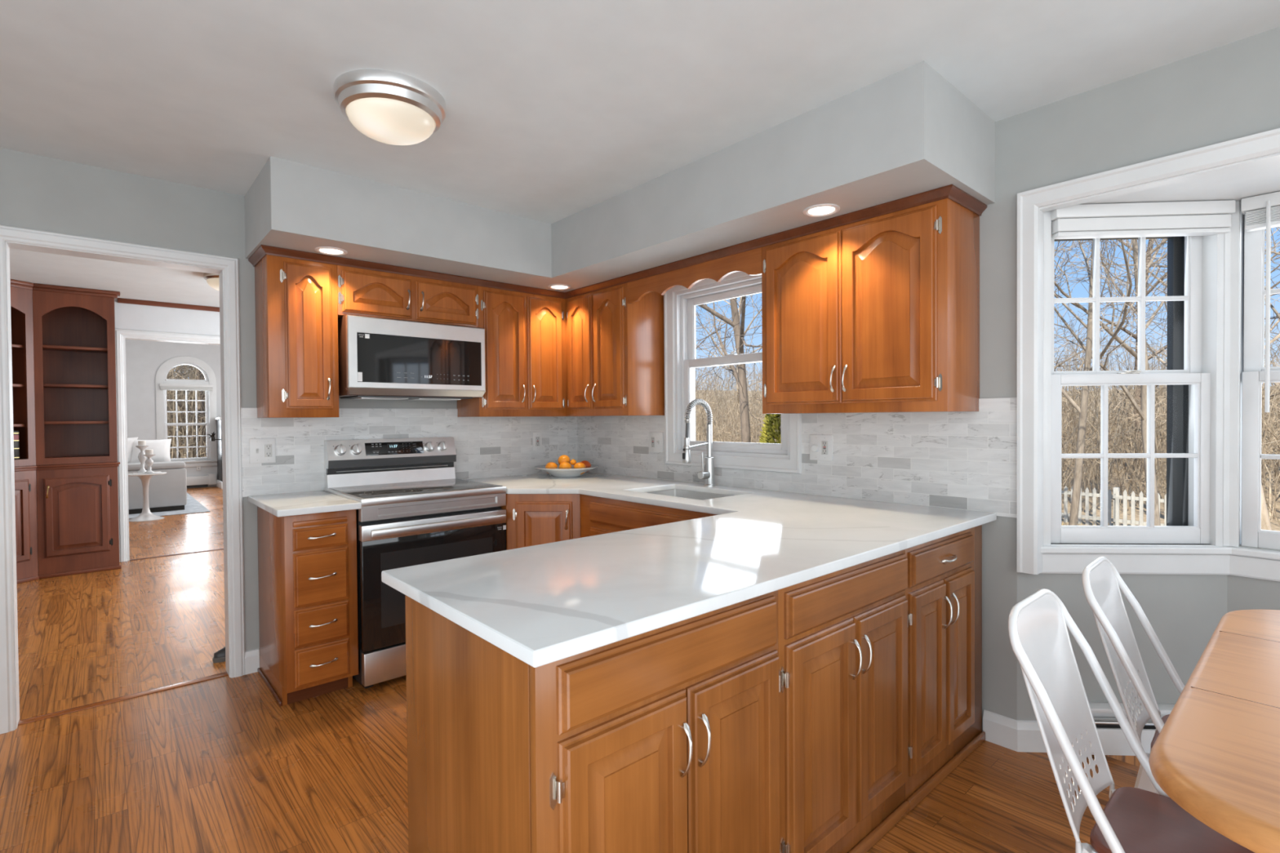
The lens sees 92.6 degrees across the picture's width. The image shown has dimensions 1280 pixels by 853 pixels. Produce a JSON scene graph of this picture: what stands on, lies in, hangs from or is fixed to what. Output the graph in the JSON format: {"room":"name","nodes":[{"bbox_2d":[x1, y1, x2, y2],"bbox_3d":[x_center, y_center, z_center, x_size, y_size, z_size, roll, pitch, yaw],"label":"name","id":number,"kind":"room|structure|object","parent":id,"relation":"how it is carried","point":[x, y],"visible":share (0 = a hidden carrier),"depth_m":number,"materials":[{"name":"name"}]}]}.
{"room":"kitchen","nodes":[
{"label":"kitchen","id":0,"kind":"room"},
{"bbox_2d":[32,298,220,560],"bbox_3d":[-4.905,-0.516,5.678,7.300,3.546,0.120,-1,1,-41],"label":"wall","id":1,"kind":"structure","parent":0,"point":[127,316],"depth_m":5.88,"materials":[{"name":"paint"}]},
{"bbox_2d":[115,328,220,562],"bbox_3d":[-4.282,0.164,6.222,1.601,2.161,0.140,-1,1,-41],"label":"door frame","id":2,"kind":"structure","parent":1,"relation":"in","point":[121,335],"depth_m":5.68,"materials":[{"name":"white paint"}]},
{"bbox_2d":[117,297,219,311],"bbox_3d":[-3.830,-1.186,6.530,2.660,0.044,0.022,-1,1,-41],"label":"trim","id":3,"kind":"structure","parent":1,"relation":"attached to","point":[123,300],"depth_m":5.88,"materials":[{"name":"brown wood"}]},
{"bbox_2d":[125,339,221,488],"bbox_3d":[-9.708,-0.506,11.109,7.300,3.450,0.140,-1,1,-41],"label":"wall","id":4,"kind":"structure","parent":0,"point":[144,358],"depth_m":11.47,"materials":[{"name":"paint"}]},
{"bbox_2d":[155,355,217,466],"bbox_3d":[-8.789,-0.287,11.864,1.010,2.148,0.150,-1,1,-41],"label":"window","id":5,"kind":"structure","parent":4,"relation":"in","point":[162,424],"depth_m":11.89,"materials":[{"name":"white paint"}]},
{"bbox_2d":[159,383,213,391],"bbox_3d":[-8.741,-0.758,11.799,0.830,0.120,0.045,-1,1,-41],"label":"window blind","id":6,"kind":"object","parent":5,"relation":"attached to","point":[167,386],"visible":1,"depth_m":11.77,"materials":[{"name":"white plastic"}]},
{"bbox_2d":[186,473,216,488],"bbox_3d":[-9.029,1.070,11.570,1.680,0.245,0.084,-1,1,-41],"label":"baseboard heater","id":7,"kind":"object","parent":4,"relation":"attached to","point":[196,481],"visible":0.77,"depth_m":11.95,"materials":[{"name":"white paint"}]},
{"bbox_2d":[0,147,457,652],"bbox_3d":[-2.425,0.053,2.856,5.460,2.446,0.120,-1,1,-41],"label":"wall","id":8,"kind":"structure","parent":0,"point":[37,192],"depth_m":2.89,"materials":[{"name":"paint"}]},
{"bbox_2d":[0,224,245,734],"bbox_3d":[-2.407,0.213,2.873,0.895,2.125,0.158,-1,1,-41],"label":"door frame","id":9,"kind":"structure","parent":8,"relation":"in","point":[227,268],"depth_m":2.82,"materials":[{"name":"white paint"}]},
{"bbox_2d":[244,648,259,675],"bbox_3d":[-1.999,1.211,3.151,0.064,0.115,0.015,-1,1,-41],"label":"baseboard","id":10,"kind":"structure","parent":8,"relation":"attached to","point":[251,657],"depth_m":3.15,"materials":[{"name":"white paint"}]},
{"bbox_2d":[254,254,339,417],"bbox_3d":[-1.751,-0.453,3.129,0.312,0.816,0.357,-1,1,-41],"label":"upper cabinet","id":11,"kind":"object","parent":8,"relation":"attached to","point":[296,304],"visible":1,"depth_m":3.01,"materials":[{"name":"brown wood"}]},
{"bbox_2d":[337,265,478,327],"bbox_3d":[-1.343,-0.724,3.488,0.780,0.290,0.357,-1,1,-41],"label":"upper cabinet","id":12,"kind":"object","parent":8,"relation":"attached to","point":[360,291],"visible":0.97,"depth_m":3.34,"materials":[{"name":"brown wood"}]},
{"bbox_2d":[337,314,485,400],"bbox_3d":[-1.317,-0.365,3.478,0.756,0.424,0.388,-1,1,-41],"label":"microwave","id":13,"kind":"object","parent":12,"relation":"attached to","point":[380,358],"visible":1,"depth_m":3.29,"materials":[{"name":"metal"}]},
{"bbox_2d":[240,408,577,497],"bbox_3d":[-1.244,0.117,3.814,2.104,0.455,0.010,-1,1,-41],"label":"backsplash","id":14,"kind":"structure","parent":8,"relation":"attached to","point":[486,446],"depth_m":3.64,"materials":[{"name":"tile"}]},
{"bbox_2d":[249,438,275,463],"bbox_3d":[-1.953,0.126,3.168,0.116,0.128,0.020,-1,1,-41],"label":"outlet plate","id":15,"kind":"object","parent":14,"relation":"attached to","point":[261,450],"visible":1,"depth_m":3.17,"materials":[{"name":"white plastic"}]},
{"bbox_2d":[264,444,271,457],"bbox_3d":[-1.936,0.126,3.187,0.033,0.066,0.004,-1,1,-41],"label":"receptacle","id":16,"kind":"object","parent":15,"relation":"attached to","point":[268,447],"depth_m":3.18,"materials":[{"name":"white plastic"}]},
{"bbox_2d":[533,432,542,450],"bbox_3d":[-0.716,0.104,4.269,0.072,0.127,0.010,-1,1,-41],"label":"outlet plate","id":17,"kind":"object","parent":14,"relation":"attached to","point":[537,437],"visible":1,"depth_m":4.26,"materials":[{"name":"white plastic"}]},
{"bbox_2d":[457,285,566,417],"bbox_3d":[-0.814,-0.472,3.958,0.628,0.816,0.357,-1,1,-41],"label":"upper cabinet","id":18,"kind":"object","parent":8,"relation":"attached to","point":[526,375],"visible":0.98,"depth_m":3.83,"materials":[{"name":"brown wood"}]},
{"bbox_2d":[0,486,1140,852],"bbox_3d":[-3.984,1.303,4.677,7.300,0.080,17.700,-1,1,-41],"label":"floor","id":19,"kind":"structure","parent":0,"point":[216,765],"depth_m":2.37,"materials":[{"name":"brown wood"}]},
{"bbox_2d":[9,279,39,584],"bbox_3d":[-5.201,0.051,4.686,0.348,2.444,0.801,0,1,12],"label":"bookcase","id":20,"kind":"object","parent":19,"relation":"on","point":[21,292],"visible":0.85,"depth_m":5.01,"materials":[{"name":"brown wood"}]},
{"bbox_2d":[13,431,19,459],"bbox_3d":[-5.137,0.152,4.973,0.156,0.232,0.052,0,1,12],"label":"book","id":21,"kind":"object","parent":20,"relation":"in","point":[16,446],"visible":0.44,"depth_m":4.96,"materials":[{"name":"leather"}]},
{"bbox_2d":[32,283,121,579],"bbox_3d":[-4.874,0.039,5.330,0.554,2.444,0.348,-1,1,-41],"label":"bookcase","id":22,"kind":"object","parent":19,"relation":"on","point":[77,464],"visible":1,"depth_m":5.32,"materials":[{"name":"brown wood"}]},
{"bbox_2d":[17,671,228,725],"bbox_3d":[-2.399,1.274,2.888,0.755,0.004,0.050,-1,1,-41],"label":"trim","id":23,"kind":"structure","parent":19,"relation":"on","point":[223,674],"depth_m":2.85,"materials":[{"name":"brown wood"}]},
{"bbox_2d":[128,471,166,521],"bbox_3d":[-6.563,0.929,8.120,0.452,0.614,0.452,-1,1,-41],"label":"side table","id":24,"kind":"object","parent":19,"relation":"on","point":[146,515],"visible":0.85,"depth_m":8.09,"materials":[{"name":"white stone"}]},
{"bbox_2d":[132,471,161,474],"bbox_3d":[-6.553,0.616,8.133,0.300,0.009,0.230,-1,1,-41],"label":"tray","id":25,"kind":"object","parent":24,"relation":"on","point":[158,472],"visible":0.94,"depth_m":8.06,"materials":[{"name":"white stone"}]},
{"bbox_2d":[135,440,148,472],"bbox_3d":[-6.642,0.400,8.160,0.136,0.424,0.136,-1,1,-41],"label":"candlestick","id":26,"kind":"object","parent":25,"relation":"on","point":[141,446],"visible":0.94,"depth_m":8.14,"materials":[{"name":"white ceramic"}]},
{"bbox_2d":[142,448,155,473],"bbox_3d":[-6.490,0.457,8.088,0.136,0.308,0.136,-1,1,-41],"label":"candlestick","id":27,"kind":"object","parent":25,"relation":"on","point":[148,462],"visible":1,"depth_m":8.07,"materials":[{"name":"white ceramic"}]},
{"bbox_2d":[145,448,153,454],"bbox_3d":[-6.491,0.336,8.086,0.082,0.066,0.082,-1,1,-41],"label":"candle","id":28,"kind":"object","parent":27,"relation":"on","point":[149,451],"depth_m":8.06,"materials":[{"name":"white wax"}]},
{"bbox_2d":[128,493,210,519],"bbox_3d":[-8.595,1.237,8.705,3.730,0.012,3.155,-1,1,-41],"label":"area rug","id":29,"kind":"object","parent":19,"relation":"on","point":[193,506],"visible":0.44,"depth_m":8.82,"materials":[{"name":"grey fabric"}]},
{"bbox_2d":[128,461,186,514],"bbox_3d":[-7.944,0.879,8.390,2.700,0.702,1.005,-1,1,-41],"label":"sofa","id":30,"kind":"object","parent":29,"relation":"on","point":[167,491],"visible":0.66,"depth_m":8.72,"materials":[{"name":"grey fabric"}]},
{"bbox_2d":[127,436,138,463],"bbox_3d":[-7.475,0.345,8.724,0.503,0.374,0.174,-1,1,-41],"label":"pillow","id":31,"kind":"object","parent":30,"relation":"on","point":[130,441],"visible":0.18,"depth_m":8.79,"materials":[{"name":"white fabric"}]},
{"bbox_2d":[130,439,171,462],"bbox_3d":[-7.166,0.361,8.971,0.484,0.346,0.192,-1,1,-41],"label":"pillow","id":32,"kind":"object","parent":30,"relation":"on","point":[161,448],"visible":0.71,"depth_m":8.97,"materials":[{"name":"white fabric"}]},
{"bbox_2d":[128,461,186,471],"bbox_3d":[-7.695,0.580,8.114,2.675,0.100,0.265,-1,1,-41],"label":"cushion","id":33,"kind":"object","parent":30,"relation":"on","point":[168,465],"depth_m":8.74,"materials":[{"name":"grey fabric"}]},
{"bbox_2d":[129,548,223,560],"bbox_3d":[-4.243,1.242,6.203,1.435,0.004,0.050,-1,1,-41],"label":"threshold","id":34,"kind":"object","parent":19,"relation":"on","point":[217,548],"depth_m":5.95,"materials":[{"name":"brown wood"}]},
{"bbox_2d":[214,417,222,489],"bbox_3d":[-7.911,0.504,12.119,0.760,1.375,0.700,-1,1,-41],"label":"fireplace","id":35,"kind":"object","parent":19,"relation":"on","point":[219,429],"visible":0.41,"depth_m":11.87,"materials":[{"name":"white wood"}]},
{"bbox_2d":[212,646,225,662],"bbox_3d":[-2.217,1.215,3.395,0.096,0.105,0.276,0,1,32],"label":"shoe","id":36,"kind":"object","parent":19,"relation":"on","point":[219,656],"visible":0.16,"depth_m":3.29,"materials":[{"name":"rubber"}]},
{"bbox_2d":[257,506,358,706],"bbox_3d":[-1.646,0.826,3.011,0.314,0.884,0.665,-1,1,-41],"label":"base cabinet","id":37,"kind":"object","parent":19,"relation":"on","point":[308,578],"visible":0.97,"depth_m":2.81,"materials":[{"name":"brown wood"}]},
{"bbox_2d":[248,490,361,516],"bbox_3d":[-1.651,0.369,2.988,0.344,0.030,0.690,-1,1,-41],"label":"countertop","id":38,"kind":"structure","parent":37,"relation":"on","point":[282,504],"depth_m":2.84,"materials":[{"name":"white stone"}]},
{"bbox_2d":[324,436,506,688],"bbox_3d":[-1.224,0.666,3.349,0.759,1.188,0.714,-1,1,-41],"label":"range","id":39,"kind":"object","parent":19,"relation":"on","point":[415,510],"visible":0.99,"depth_m":3.12,"materials":[{"name":"silver metal"}]},
{"bbox_2d":[324,478,506,506],"bbox_3d":[-1.224,0.349,3.343,0.759,0.039,0.625,-1,1,-41],"label":"cooktop","id":40,"kind":"object","parent":39,"relation":"in","point":[399,492],"depth_m":3.22,"materials":[{"name":"metal"}]},
{"bbox_2d":[500,493,581,550],"bbox_3d":[-0.499,0.806,3.837,0.954,0.884,0.945,-1,1,-41],"label":"base cabinet","id":41,"kind":"object","parent":19,"relation":"on","point":[531,519],"visible":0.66,"depth_m":3.36,"materials":[{"name":"brown wood"}]},
{"bbox_2d":[381,471,996,667],"bbox_3d":[-0.317,0.362,2.755,2.104,0.030,2.807,-1,1,-41],"label":"countertop","id":42,"kind":"structure","parent":41,"relation":"on","point":[540,605],"depth_m":1.62,"materials":[{"name":"white stone"}]},
{"bbox_2d":[534,464,599,477],"bbox_3d":[-0.485,0.298,4.073,0.428,0.066,0.428,-1,1,-41],"label":"fruit bowl","id":43,"kind":"object","parent":42,"relation":"on","point":[557,472],"visible":0.91,"depth_m":3.95,"materials":[{"name":"white ceramic"}]},
{"bbox_2d":[545,462,557,474],"bbox_3d":[-0.586,0.275,4.044,0.085,0.082,0.085,-1,1,-41],"label":"orange","id":44,"kind":"object","parent":43,"relation":"in","point":[550,464],"visible":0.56,"depth_m":4.02,"materials":[{"name":"food"}]},
{"bbox_2d":[557,454,570,464],"bbox_3d":[-0.507,0.228,4.085,0.082,0.079,0.082,-1,1,-41],"label":"orange","id":45,"kind":"object","parent":43,"relation":"on","point":[563,458],"visible":0.65,"depth_m":4.06,"materials":[{"name":"food"}]},
{"bbox_2d":[559,462,571,467],"bbox_3d":[-0.491,0.274,4.018,0.087,0.084,0.087,-1,1,-41],"label":"orange","id":46,"kind":"object","parent":43,"relation":"in","point":[564,464],"visible":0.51,"depth_m":3.99,"materials":[{"name":"food"}]},
{"bbox_2d":[573,462,586,474],"bbox_3d":[-0.396,0.276,4.022,0.085,0.082,0.085,-1,1,-41],"label":"orange","id":47,"kind":"object","parent":43,"relation":"in","point":[579,464],"visible":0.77,"depth_m":4.00,"materials":[{"name":"food"}]},
{"bbox_2d":[645,488,732,500],"bbox_3d":[0.247,0.470,3.189,0.436,0.205,0.618,-1,1,-41],"label":"sink","id":48,"kind":"object","parent":42,"relation":"in","point":[677,493],"visible":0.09,"depth_m":3.44,"materials":[{"name":"metal"}]},
{"bbox_2d":[682,398,715,486],"bbox_3d":[0.320,0.090,3.377,0.244,0.488,0.062,-1,1,-39],"label":"faucet","id":49,"kind":"object","parent":42,"relation":"on","point":[708,474],"visible":1,"depth_m":3.40,"materials":[{"name":"silver metal"}]},
{"bbox_2d":[404,590,781,852],"bbox_3d":[-0.098,0.835,1.519,0.714,0.884,0.651,-1,1,-41],"label":"base cabinet","id":50,"kind":"object","parent":19,"relation":"on","point":[666,739],"visible":0.9,"depth_m":1.27,"materials":[{"name":"brown wood"}]},
{"bbox_2d":[580,494,716,537],"bbox_3d":[0.299,0.810,3.116,0.703,0.884,1.192,-1,1,-41],"label":"base cabinet","id":51,"kind":"object","parent":19,"relation":"on","point":[598,515],"visible":0.02,"depth_m":3.08,"materials":[{"name":"brown wood"}]},
{"bbox_2d":[777,549,909,852],"bbox_3d":[0.429,0.824,1.982,0.695,0.884,0.648,-1,1,-41],"label":"base cabinet","id":52,"kind":"object","parent":19,"relation":"on","point":[842,634],"visible":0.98,"depth_m":1.73,"materials":[{"name":"brown wood"}]},
{"bbox_2d":[905,524,985,810],"bbox_3d":[0.935,0.814,2.430,0.662,0.884,0.648,-1,1,-41],"label":"base cabinet","id":53,"kind":"object","parent":19,"relation":"on","point":[944,592],"visible":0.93,"depth_m":2.15,"materials":[{"name":"brown wood"}]},
{"bbox_2d":[1008,588,1254,852],"bbox_3d":[1.061,0.831,1.199,0.432,0.888,0.535,-1,1,-41],"label":"dining chair","id":54,"kind":"object","parent":19,"relation":"on","point":[1133,820],"visible":1,"depth_m":1.30,"materials":[{"name":"white metal"}]},
{"bbox_2d":[1081,556,1185,794],"bbox_3d":[1.452,0.823,1.527,0.432,0.888,0.535,-1,1,-43],"label":"dining chair","id":55,"kind":"object","parent":19,"relation":"on","point":[1102,583],"visible":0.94,"depth_m":1.66,"materials":[{"name":"white metal"}]},
{"bbox_2d":[1148,609,1279,852],"bbox_3d":[1.573,0.896,0.978,1.366,0.750,1.027,-1,1,-41],"label":"dining table","id":56,"kind":"object","parent":19,"relation":"on","point":[1216,754],"visible":1,"depth_m":1.03,"materials":[{"name":"brown wood"}]},
{"bbox_2d":[244,60,995,292],"bbox_3d":[-0.314,-1.026,2.762,2.071,0.316,2.807,-1,1,-41],"label":"soffit","id":57,"kind":"structure","parent":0,"point":[908,131],"depth_m":2.73,"materials":[{"name":"paint"}]},
{"bbox_2d":[315,246,347,255],"bbox_3d":[-1.513,-0.859,2.997,0.144,0.006,0.144,-1,1,-41],"label":"recessed light","id":58,"kind":"object","parent":57,"relation":"attached to","point":[324,250],"visible":1,"depth_m":2.99,"materials":[{"name":"white plastic"}]},
{"bbox_2d":[547,284,571,289],"bbox_3d":[-0.507,-0.878,3.855,0.144,0.006,0.144,-1,1,-41],"label":"recessed light","id":59,"kind":"object","parent":57,"relation":"attached to","point":[557,286],"visible":1,"depth_m":3.85,"materials":[{"name":"white plastic"}]},
{"bbox_2d":[803,203,839,216],"bbox_3d":[0.731,-0.869,2.462,0.144,0.006,0.144,-1,1,-41],"label":"recessed light","id":60,"kind":"object","parent":57,"relation":"attached to","point":[820,210],"visible":1,"depth_m":2.46,"materials":[{"name":"white plastic"}]},
{"bbox_2d":[0,0,1279,307],"bbox_3d":[-1.605,-1.237,1.824,5.560,0.150,10.300,-1,1,-41],"label":"ceiling","id":61,"kind":"structure","parent":0,"point":[557,110],"depth_m":2.02,"materials":[{"name":"paint"}]},
{"bbox_2d":[203,272,219,291],"bbox_3d":[-3.244,-1.116,4.874,0.380,0.150,0.380,-1,1,-41],"label":"ceiling light","id":62,"kind":"object","parent":61,"relation":"attached to","point":[212,279],"visible":0.2,"depth_m":4.72,"materials":[{"name":"white glass"}]},
{"bbox_2d":[333,68,446,145],"bbox_3d":[-0.887,-1.101,2.186,0.372,0.142,0.372,-1,1,-41],"label":"ceiling light","id":63,"kind":"object","parent":61,"relation":"attached to","point":[388,107],"visible":1,"depth_m":2.08,"materials":[{"name":"metal"}]},
{"bbox_2d":[694,26,1279,731],"bbox_3d":[1.687,0.030,2.207,0.160,2.446,6.300,-1,1,-41],"label":"wall","id":64,"kind":"structure","parent":0,"point":[1229,91],"depth_m":2.22,"materials":[{"name":"paint"}]},
{"bbox_2d":[565,283,664,416],"bbox_3d":[-0.286,-0.477,4.035,0.357,0.816,0.942,-1,1,-41],"label":"upper cabinet","id":65,"kind":"object","parent":64,"relation":"attached to","point":[615,348],"visible":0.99,"depth_m":3.74,"materials":[{"name":"brown wood"}]},
{"bbox_2d":[248,183,986,298],"bbox_3d":[-0.206,-0.857,3.253,3.458,0.036,1.445,0,1,13],"label":"crown molding","id":66,"kind":"structure","parent":65,"relation":"attached to","point":[951,192],"depth_m":3.00,"materials":[{"name":"brown wood"}]},
{"bbox_2d":[626,247,761,303],"bbox_3d":[0.254,-0.799,3.233,0.019,0.158,0.971,-1,1,-41],"label":"window valance","id":67,"kind":"object","parent":65,"relation":"attached to","point":[749,262],"visible":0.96,"depth_m":3.17,"materials":[{"name":"brown wood"}]},
{"bbox_2d":[663,271,801,473],"bbox_3d":[0.540,-0.328,3.471,0.183,1.121,0.973,-1,1,-41],"label":"window","id":68,"kind":"structure","parent":64,"relation":"in","point":[680,302],"depth_m":3.62,"materials":[{"name":"white paint"}]},
{"bbox_2d":[577,397,1017,518],"bbox_3d":[0.494,0.113,3.429,0.010,0.462,2.889,-1,1,-41],"label":"backsplash","id":69,"kind":"structure","parent":64,"relation":"attached to","point":[966,460],"depth_m":2.74,"materials":[{"name":"tile"}]},
{"bbox_2d":[648,432,663,452],"bbox_3d":[0.097,0.099,3.855,0.020,0.124,0.126,-1,1,-41],"label":"outlet plate","id":70,"kind":"object","parent":69,"relation":"attached to","point":[655,439],"visible":1,"depth_m":3.85,"materials":[{"name":"white plastic"}]},
{"bbox_2d":[809,435,832,461],"bbox_3d":[0.875,0.103,2.973,0.023,0.124,0.125,-1,1,-41],"label":"outlet plate","id":71,"kind":"object","parent":69,"relation":"attached to","point":[820,446],"visible":1,"depth_m":2.97,"materials":[{"name":"white plastic"}]},
{"bbox_2d":[821,440,827,454],"bbox_3d":[0.894,0.103,2.959,0.004,0.066,0.033,-1,1,-41],"label":"receptacle","id":72,"kind":"object","parent":71,"relation":"attached to","point":[824,443],"depth_m":2.96,"materials":[{"name":"white plastic"}]},
{"bbox_2d":[761,198,979,413],"bbox_3d":[0.947,-0.468,2.640,0.357,0.816,0.838,-1,1,-41],"label":"upper cabinet","id":73,"kind":"object","parent":64,"relation":"attached to","point":[878,314],"visible":0.99,"depth_m":2.43,"materials":[{"name":"brown wood"}]},
{"bbox_2d":[982,710,1046,752],"bbox_3d":[1.502,1.195,2.374,0.296,0.115,0.071,0,1,20],"label":"baseboard","id":74,"kind":"structure","parent":64,"relation":"attached to","point":[1011,734],"depth_m":2.37,"materials":[{"name":"white paint"}]},
{"bbox_2d":[1017,543,1227,720],"bbox_3d":[1.839,0.150,2.391,0.768,2.200,0.120,0,1,4],"label":"wall","id":75,"kind":"structure","parent":0,"point":[1184,611],"depth_m":2.33,"materials":[{"name":"paint"}]},
{"bbox_2d":[1071,702,1174,755],"bbox_3d":[1.937,1.148,2.307,0.569,0.180,0.063,0,1,4],"label":"baseboard heater","id":76,"kind":"object","parent":75,"relation":"attached to","point":[1113,741],"visible":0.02,"depth_m":2.29,"materials":[{"name":"white paint"}]},
{"bbox_2d":[1043,210,1224,546],"bbox_3d":[1.879,-0.186,2.406,0.670,1.330,0.185,0,1,4],"label":"window","id":77,"kind":"structure","parent":75,"relation":"in","point":[1193,375],"depth_m":2.35,"materials":[{"name":"white paint"}]},
{"bbox_2d":[1050,200,1235,239],"bbox_3d":[1.878,-0.775,2.298,0.634,0.114,0.058,0,1,4],"label":"window blind","id":78,"kind":"object","parent":77,"relation":"attached to","point":[1194,218],"visible":0.95,"depth_m":2.27,"materials":[{"name":"white plastic"}]},
{"bbox_2d":[1081,160,1279,204],"bbox_3d":[2.449,-0.879,1.740,0.690,0.094,2.220,-1,1,-41],"label":"ceiling","id":79,"kind":"structure","parent":0,"point":[1237,184],"depth_m":2.14,"materials":[{"name":"white paint"}]},
{"bbox_2d":[1226,200,1279,613],"bbox_3d":[2.642,0.150,1.919,0.120,2.200,1.144,-1,1,-41],"label":"wall","id":80,"kind":"structure","parent":0,"point":[1242,593],"depth_m":2.26,"materials":[{"name":"paint"}]},
{"bbox_2d":[1017,128,1279,582],"bbox_3d":[2.401,-0.160,1.703,0.619,1.449,2.230,-1,1,-41],"label":"trim","id":81,"kind":"structure","parent":80,"relation":"attached to","point":[1033,557],"depth_m":2.29,"materials":[{"name":"white paint"}]},
{"bbox_2d":[1237,201,1279,550],"bbox_3d":[2.659,-0.188,1.931,0.179,1.325,1.120,-1,1,-41],"label":"window","id":82,"kind":"structure","parent":80,"relation":"in","point":[1251,369],"depth_m":2.28,"materials":[{"name":"white paint"}]},
{"bbox_2d":[1240,191,1279,412],"bbox_3d":[2.575,-0.440,1.855,0.072,0.783,1.076,-1,1,-41],"label":"window blind","id":83,"kind":"object","parent":82,"relation":"attached to","point":[1262,211],"visible":1,"depth_m":2.19,"materials":[{"name":"white plastic"}]},
{"label":"outside","id":84,"kind":"structure","parent":0,"visible":0},
{"bbox_2d":[184,386,1279,531],"bbox_3d":[5.435,-2.107,43.090,100.000,8.642,120.000,-1,1,-41],"label":"ground","id":85,"kind":"structure","parent":84,"point":[1275,526],"depth_m":19.08,"materials":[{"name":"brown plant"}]},
{"bbox_2d":[164,364,204,418],"bbox_3d":[-14.932,-5.586,16.712,11.542,16.255,7.547,0,1,20],"label":"bare tree","id":86,"kind":"object","parent":85,"relation":"on","point":[183,365],"visible":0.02,"depth_m":17.70,"materials":[{"name":"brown plant"}]},
{"bbox_2d":[165,364,206,458],"bbox_3d":[-15.809,-1.088,20.551,18.126,7.588,12.890,0,1,44],"label":"brush","id":87,"kind":"object","parent":85,"relation":"on","point":[191,405],"visible":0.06,"depth_m":16.82,"materials":[{"name":"brown plant"}]},
{"bbox_2d":[166,366,206,457],"bbox_3d":[-12.862,-6.336,16.527,10.312,17.925,13.466,0,1,15],"label":"bare tree","id":88,"kind":"object","parent":85,"relation":"on","point":[199,371],"visible":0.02,"depth_m":17.05,"materials":[{"name":"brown plant"}]},
{"bbox_2d":[695,295,762,442],"bbox_3d":[1.673,-3.571,11.578,8.172,12.522,9.203,0,1,41],"label":"bare tree","id":89,"kind":"object","parent":85,"relation":"on","point":[738,326],"visible":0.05,"depth_m":11.80,"materials":[{"name":"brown plant"}]},
{"bbox_2d":[695,294,762,442],"bbox_3d":[5.413,-6.247,35.161,9.120,14.670,13.418,-1,1,-17],"label":"bare tree","id":90,"kind":"object","parent":85,"relation":"on","point":[740,299],"visible":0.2,"depth_m":33.86,"materials":[{"name":"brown plant"}]},
{"bbox_2d":[695,303,762,350],"bbox_3d":[1.294,-7.817,35.166,12.896,17.763,12.853,-1,1,-41],"label":"bare tree","id":91,"kind":"object","parent":85,"relation":"on","point":[761,304],"visible":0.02,"depth_m":35.56,"materials":[{"name":"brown plant"}]},
{"bbox_2d":[757,413,781,443],"bbox_3d":[2.744,1.048,11.922,1.691,3.328,1.723,-1,1,-11],"label":"evergreen shrub","id":92,"kind":"object","parent":85,"relation":"on","point":[768,435],"visible":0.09,"depth_m":11.75,"materials":[{"name":"green plant"}]},
{"bbox_2d":[695,317,1279,519],"bbox_3d":[13.481,-1.528,28.647,51.783,7.686,30.876,0,1,20],"label":"thicket","id":93,"kind":"object","parent":85,"relation":"on","point":[1269,418],"visible":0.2,"depth_m":22.09,"materials":[{"name":"brown plant"}]},
{"bbox_2d":[695,395,1279,525],"bbox_3d":[9.452,0.527,20.410,28.990,3.885,11.655,0,1,24],"label":"stems","id":94,"kind":"object","parent":85,"relation":"on","point":[1269,450],"visible":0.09,"depth_m":17.85,"materials":[{"name":"brown plant"}]},
{"bbox_2d":[1053,242,1113,369],"bbox_3d":[15.714,-5.981,28.011,10.193,14.757,8.922,-1,1,-25],"label":"bare tree","id":95,"kind":"object","parent":85,"relation":"on","point":[1063,242],"visible":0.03,"depth_m":25.85,"materials":[{"name":"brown plant"}]},
{"bbox_2d":[1053,240,1133,399],"bbox_3d":[15.955,-4.871,26.704,10.374,12.663,7.265,0,1,19],"label":"bare tree","id":96,"kind":"object","parent":85,"relation":"on","point":[1057,366],"visible":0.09,"depth_m":25.22,"materials":[{"name":"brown plant"}]},
{"bbox_2d":[1053,239,1167,525],"bbox_3d":[8.253,-3.791,11.924,9.033,12.812,9.742,0,1,-3],"label":"bare tree","id":97,"kind":"object","parent":85,"relation":"on","point":[1082,410],"visible":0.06,"depth_m":11.57,"materials":[{"name":"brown plant"}]},
{"bbox_2d":[1061,485,1166,525],"bbox_3d":[11.639,2.050,15.085,0.170,1.100,4.642,-1,1,-34],"label":"picket fence","id":98,"kind":"object","parent":85,"relation":"on","point":[1115,519],"visible":0.23,"depth_m":15.02,"materials":[{"name":"paint"}]},
{"bbox_2d":[1053,238,1272,525],"bbox_3d":[10.101,-3.289,13.054,8.683,11.780,8.216,0,1,15],"label":"bare tree","id":99,"kind":"object","parent":85,"relation":"on","point":[1142,413],"visible":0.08,"depth_m":12.42,"materials":[{"name":"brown plant"}]},
{"bbox_2d":[1053,238,1279,530],"bbox_3d":[11.576,-3.732,13.118,7.240,12.664,8.596,-1,1,-11],"label":"bare tree","id":100,"kind":"object","parent":85,"relation":"on","point":[1265,522],"visible":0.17,"depth_m":14.56,"materials":[{"name":"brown plant"}]},
{"bbox_2d":[1053,226,1279,471],"bbox_3d":[18.997,-7.358,20.211,12.677,18.065,10.439,0,1,31],"label":"bare tree","id":101,"kind":"object","parent":85,"relation":"on","point":[1135,336],"visible":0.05,"depth_m":21.87,"materials":[{"name":"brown plant"}]},
{"bbox_2d":[1116,234,1279,407],"bbox_3d":[19.451,-4.763,18.415,8.326,13.366,10.662,0,1,40],"label":"bare tree","id":102,"kind":"object","parent":85,"relation":"on","point":[1272,307],"visible":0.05,"depth_m":18.51,"materials":[{"name":"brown plant"}]},
{"bbox_2d":[1124,226,1279,368],"bbox_3d":[24.540,-4.880,25.105,8.159,11.891,8.184,0,1,15],"label":"bare tree","id":103,"kind":"object","parent":85,"relation":"on","point":[1275,324],"visible":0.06,"depth_m":24.47,"materials":[{"name":"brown plant"}]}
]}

